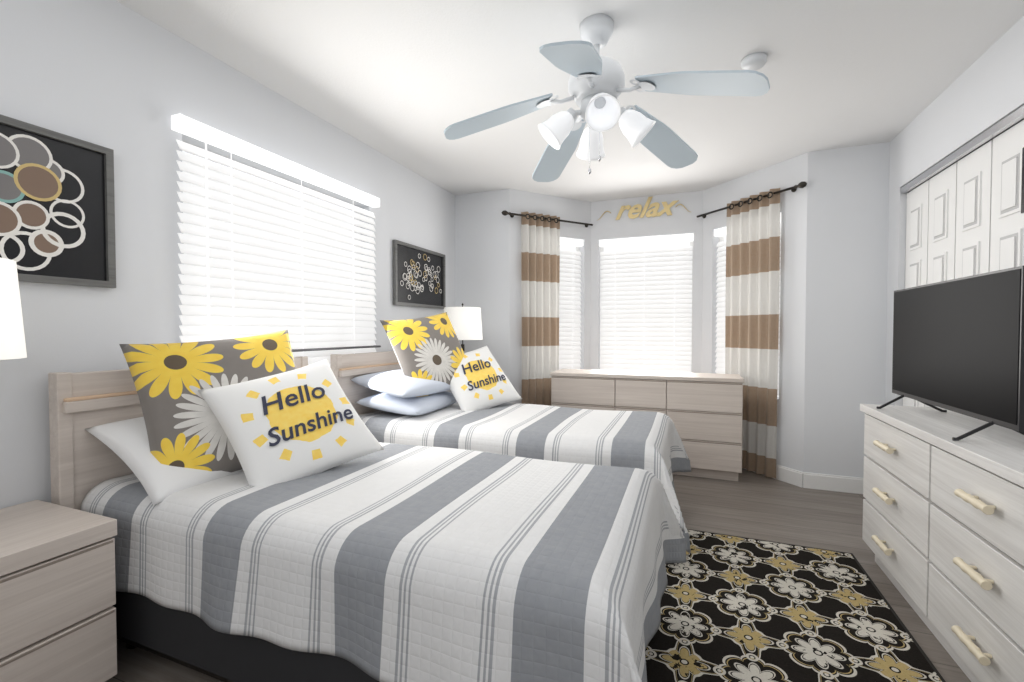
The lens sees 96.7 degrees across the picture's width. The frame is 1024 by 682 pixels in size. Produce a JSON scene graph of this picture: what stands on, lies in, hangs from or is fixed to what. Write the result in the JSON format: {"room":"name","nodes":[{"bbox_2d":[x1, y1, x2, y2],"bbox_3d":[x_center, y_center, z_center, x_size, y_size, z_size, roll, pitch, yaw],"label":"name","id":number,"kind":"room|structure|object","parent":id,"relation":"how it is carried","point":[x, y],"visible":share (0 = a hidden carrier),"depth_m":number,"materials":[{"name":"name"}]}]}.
{"room":"bedroom","nodes":[
{"label":"bedroom","id":0,"kind":"room"},
{"bbox_2d":[0,0,454,508],"bbox_3d":[-1.552,-0.115,1.986,0.140,2.440,5.450,1,1,21],"label":"wall","id":1,"kind":"structure","parent":0,"point":[124,83],"depth_m":1.84,"materials":[{"name":"paint"}]},
{"bbox_2d":[0,114,115,287],"bbox_3d":[-1.644,-0.464,1.504,0.026,0.530,0.550,1,1,21],"label":"picture","id":2,"kind":"object","parent":1,"relation":"attached to","point":[57,211],"visible":0.96,"depth_m":1.60,"materials":[{"name":"black"}]},
{"bbox_2d":[182,141,360,320],"bbox_3d":[-1.283,-0.220,2.636,0.114,1.420,1.260,1,1,21],"label":"window","id":3,"kind":"structure","parent":1,"relation":"in","point":[266,223],"depth_m":2.53,"materials":[{"name":"white glass"}]},
{"bbox_2d":[171,113,380,364],"bbox_3d":[-1.194,-0.239,2.601,0.070,1.500,1.350,1,1,21],"label":"window blind","id":4,"kind":"object","parent":3,"relation":"attached to","point":[313,338],"visible":0.6,"depth_m":2.41,"materials":[{"name":"white plastic"}]},
{"bbox_2d":[392,240,445,308],"bbox_3d":[-0.752,-0.526,3.780,0.026,0.490,0.750,1,1,21],"label":"picture","id":5,"kind":"object","parent":1,"relation":"attached to","point":[418,276],"visible":1,"depth_m":3.73,"materials":[{"name":"black"}]},
{"bbox_2d":[744,464,862,493],"bbox_3d":[0.205,1.056,1.700,3.360,0.112,5.870,1,1,21],"label":"baseboard","id":6,"kind":"structure","parent":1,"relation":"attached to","point":[846,484],"depth_m":3.29,"materials":[{"name":"white wood"}]},
{"bbox_2d":[105,468,970,681],"bbox_3d":[0.509,1.173,1.654,4.560,0.120,6.600,1,1,21],"label":"floor","id":7,"kind":"structure","parent":0,"point":[751,504],"depth_m":2.69,"materials":[{"name":"brown wood"}]},
{"bbox_2d":[0,500,116,681],"bbox_3d":[-1.512,0.837,1.267,0.449,0.570,0.480,1,1,21],"label":"nightstand","id":8,"kind":"object","parent":7,"relation":"on","point":[57,596],"visible":1,"depth_m":1.30,"materials":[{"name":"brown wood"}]},
{"bbox_2d":[0,258,26,359],"bbox_3d":[-1.561,0.139,1.227,0.350,0.825,0.350,1,1,21],"label":"lamp","id":9,"kind":"object","parent":8,"relation":"on","point":[12,341],"visible":1,"depth_m":1.27,"materials":[{"name":"white fabric"}]},
{"bbox_2d":[48,330,685,681],"bbox_3d":[-0.442,0.534,1.704,2.063,1.155,1.268,1,1,21],"label":"bed","id":10,"kind":"object","parent":7,"relation":"on","point":[274,507],"visible":0.98,"depth_m":1.40,"materials":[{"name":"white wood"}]},
{"bbox_2d":[72,431,685,681],"bbox_3d":[-0.410,0.721,1.697,1.996,0.441,1.268,1,1,21],"label":"quilt","id":11,"kind":"object","parent":10,"relation":"on","point":[397,562],"depth_m":1.27,"materials":[{"name":"white fabric"}]},
{"bbox_2d":[330,312,690,552],"bbox_3d":[0.048,0.436,2.937,2.074,1.294,1.235,1,1,21],"label":"bed","id":12,"kind":"object","parent":7,"relation":"on","point":[399,394],"visible":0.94,"depth_m":2.85,"materials":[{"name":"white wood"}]},
{"bbox_2d":[344,397,690,552],"bbox_3d":[0.080,0.692,2.930,2.005,0.439,1.235,1,1,21],"label":"quilt","id":13,"kind":"object","parent":12,"relation":"on","point":[651,442],"depth_m":2.57,"materials":[{"name":"white fabric"}]},
{"bbox_2d":[550,369,743,480],"bbox_3d":[1.104,0.668,3.861,1.502,0.790,0.414,1,1,21],"label":"dresser","id":14,"kind":"object","parent":7,"relation":"on","point":[703,412],"visible":0.75,"depth_m":3.55,"materials":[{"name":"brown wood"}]},
{"bbox_2d":[645,529,945,681],"bbox_3d":[0.632,1.108,1.598,1.534,0.010,2.174,1,1,21],"label":"rug","id":15,"kind":"object","parent":7,"relation":"on","point":[737,609],"visible":0.53,"depth_m":1.78,"materials":[{"name":"black fabric"}]},
{"bbox_2d":[860,404,1023,681],"bbox_3d":[1.701,0.724,1.590,0.477,0.780,1.400,1,1,21],"label":"dresser","id":16,"kind":"object","parent":7,"relation":"on","point":[943,527],"visible":1,"depth_m":1.53,"materials":[{"name":"beige wood"}]},
{"bbox_2d":[876,265,1023,440],"bbox_3d":[1.725,0.047,1.790,0.258,0.565,0.930,1,1,21],"label":"tv","id":17,"kind":"object","parent":16,"relation":"on","point":[958,345],"visible":1,"depth_m":1.63,"materials":[{"name":"black plastic"}]},
{"bbox_3d":[-0.434,0.774,4.018,0.449,0.570,0.470,1,1,21],"label":"nightstand","id":18,"kind":"object","parent":7,"relation":"on","visible":0},
{"bbox_2d":[444,303,482,350],"bbox_3d":[-0.433,0.076,3.996,0.350,0.825,0.350,1,1,21],"label":"lamp","id":19,"kind":"object","parent":18,"relation":"on","point":[466,322],"visible":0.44,"depth_m":3.84,"materials":[{"name":"white fabric"}]},
{"bbox_2d":[116,0,1023,201],"bbox_3d":[0.509,-1.387,1.595,4.560,0.120,6.600,1,1,21],"label":"ceiling","id":20,"kind":"structure","parent":0,"point":[406,83],"depth_m":2.23,"materials":[{"name":"white paint"}]},
{"bbox_2d":[444,14,769,181],"bbox_3d":[0.346,-1.015,1.888,1.247,0.634,1.205,1,1,21],"label":"ceiling fan","id":21,"kind":"object","parent":20,"relation":"hanging from","point":[596,85],"visible":1,"depth_m":1.88,"materials":[{"name":"white metal"}]},
{"bbox_2d":[741,52,766,70],"bbox_3d":[1.149,-1.321,2.163,0.110,0.035,0.110,1,1,21],"label":"smoke detector","id":22,"kind":"object","parent":20,"relation":"attached to","point":[755,61],"visible":1,"depth_m":2.13,"materials":[{"name":"white plastic"}]},
{"bbox_2d":[455,142,889,477],"bbox_3d":[1.174,-0.164,4.145,3.360,2.440,0.841,1,1,21],"label":"wall","id":23,"kind":"structure","parent":0,"point":[834,212],"depth_m":3.40,"materials":[{"name":"paint"}]},
{"bbox_2d":[501,210,592,405],"bbox_3d":[0.346,-0.072,4.319,1.012,2.223,0.072,-1,1,-28],"label":"curtain","id":24,"kind":"object","parent":23,"relation":"hanging from","point":[540,261],"visible":0.85,"depth_m":4.25,"materials":[{"name":"white fabric"}]},
{"bbox_2d":[559,245,579,318],"bbox_3d":[0.421,-0.281,4.461,0.620,1.460,0.114,-1,1,-28],"label":"window","id":25,"kind":"structure","parent":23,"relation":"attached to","point":[569,248],"depth_m":4.59,"materials":[{"name":"white"}]},
{"bbox_2d":[559,237,582,369],"bbox_3d":[0.427,-0.296,4.449,0.632,1.426,0.060,-1,1,-28],"label":"window blind","id":26,"kind":"object","parent":23,"relation":"attached to","point":[569,338],"visible":0.31,"depth_m":4.53,"materials":[{"name":"white plastic"}]},
{"bbox_2d":[598,196,689,219],"bbox_3d":[1.255,-1.282,4.380,0.880,0.194,0.012,1,1,21],"label":"sign","id":27,"kind":"object","parent":23,"relation":"attached to","point":[666,209],"visible":1,"depth_m":4.36,"materials":[{"name":"gold metal"}]},
{"bbox_2d":[600,241,692,372],"bbox_3d":[1.298,-0.281,4.457,0.880,1.460,0.114,1,1,21],"label":"window","id":28,"kind":"structure","parent":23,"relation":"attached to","point":[651,246],"depth_m":4.46,"materials":[{"name":"white"}]},
{"bbox_2d":[599,233,693,372],"bbox_3d":[1.293,-0.296,4.444,0.892,1.426,0.060,1,1,21],"label":"window blind","id":29,"kind":"object","parent":23,"relation":"attached to","point":[655,337],"visible":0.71,"depth_m":4.43,"materials":[{"name":"white plastic"}]},
{"bbox_2d":[714,213,780,396],"bbox_3d":[1.975,-0.282,3.819,0.060,1.426,0.672,-1,1,-23],"label":"window blind","id":30,"kind":"object","parent":23,"relation":"attached to","point":[720,324],"visible":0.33,"depth_m":4.06,"materials":[{"name":"white plastic"}]},
{"bbox_2d":[719,223,780,397],"bbox_3d":[1.987,-0.267,3.825,0.114,1.460,0.660,-1,1,-23],"label":"window","id":31,"kind":"structure","parent":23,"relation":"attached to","point":[722,238],"depth_m":4.10,"materials":[{"name":"white"}]},
{"bbox_2d":[697,181,806,477],"bbox_3d":[1.918,-0.059,3.749,0.072,2.223,1.027,-1,1,-23],"label":"curtain","id":32,"kind":"object","parent":23,"relation":"hanging from","point":[752,285],"visible":0.88,"depth_m":3.65,"materials":[{"name":"white fabric"}]},
{"bbox_2d":[885,16,1023,405],"bbox_3d":[1.977,-0.084,0.604,0.720,2.440,5.450,1,1,21],"label":"wall","id":33,"kind":"structure","parent":0,"point":[984,92],"depth_m":2.42,"materials":[{"name":"paint"}]},
{"bbox_2d":[901,105,1023,407],"bbox_3d":[2.338,0.051,2.410,0.074,2.064,1.192,1,1,21],"label":"closet doors","id":34,"kind":"structure","parent":33,"relation":"in","point":[964,216],"depth_m":2.26,"materials":[{"name":"white wood"}]},
{"bbox_2d":[1021,147,1023,212],"bbox_3d":[1.956,-0.636,1.574,0.029,0.260,0.525,1,1,21],"label":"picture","id":35,"kind":"object","parent":33,"relation":"attached to","point":[1022,197],"visible":1,"depth_m":1.82,"materials":[{"name":"black"}]}
]}

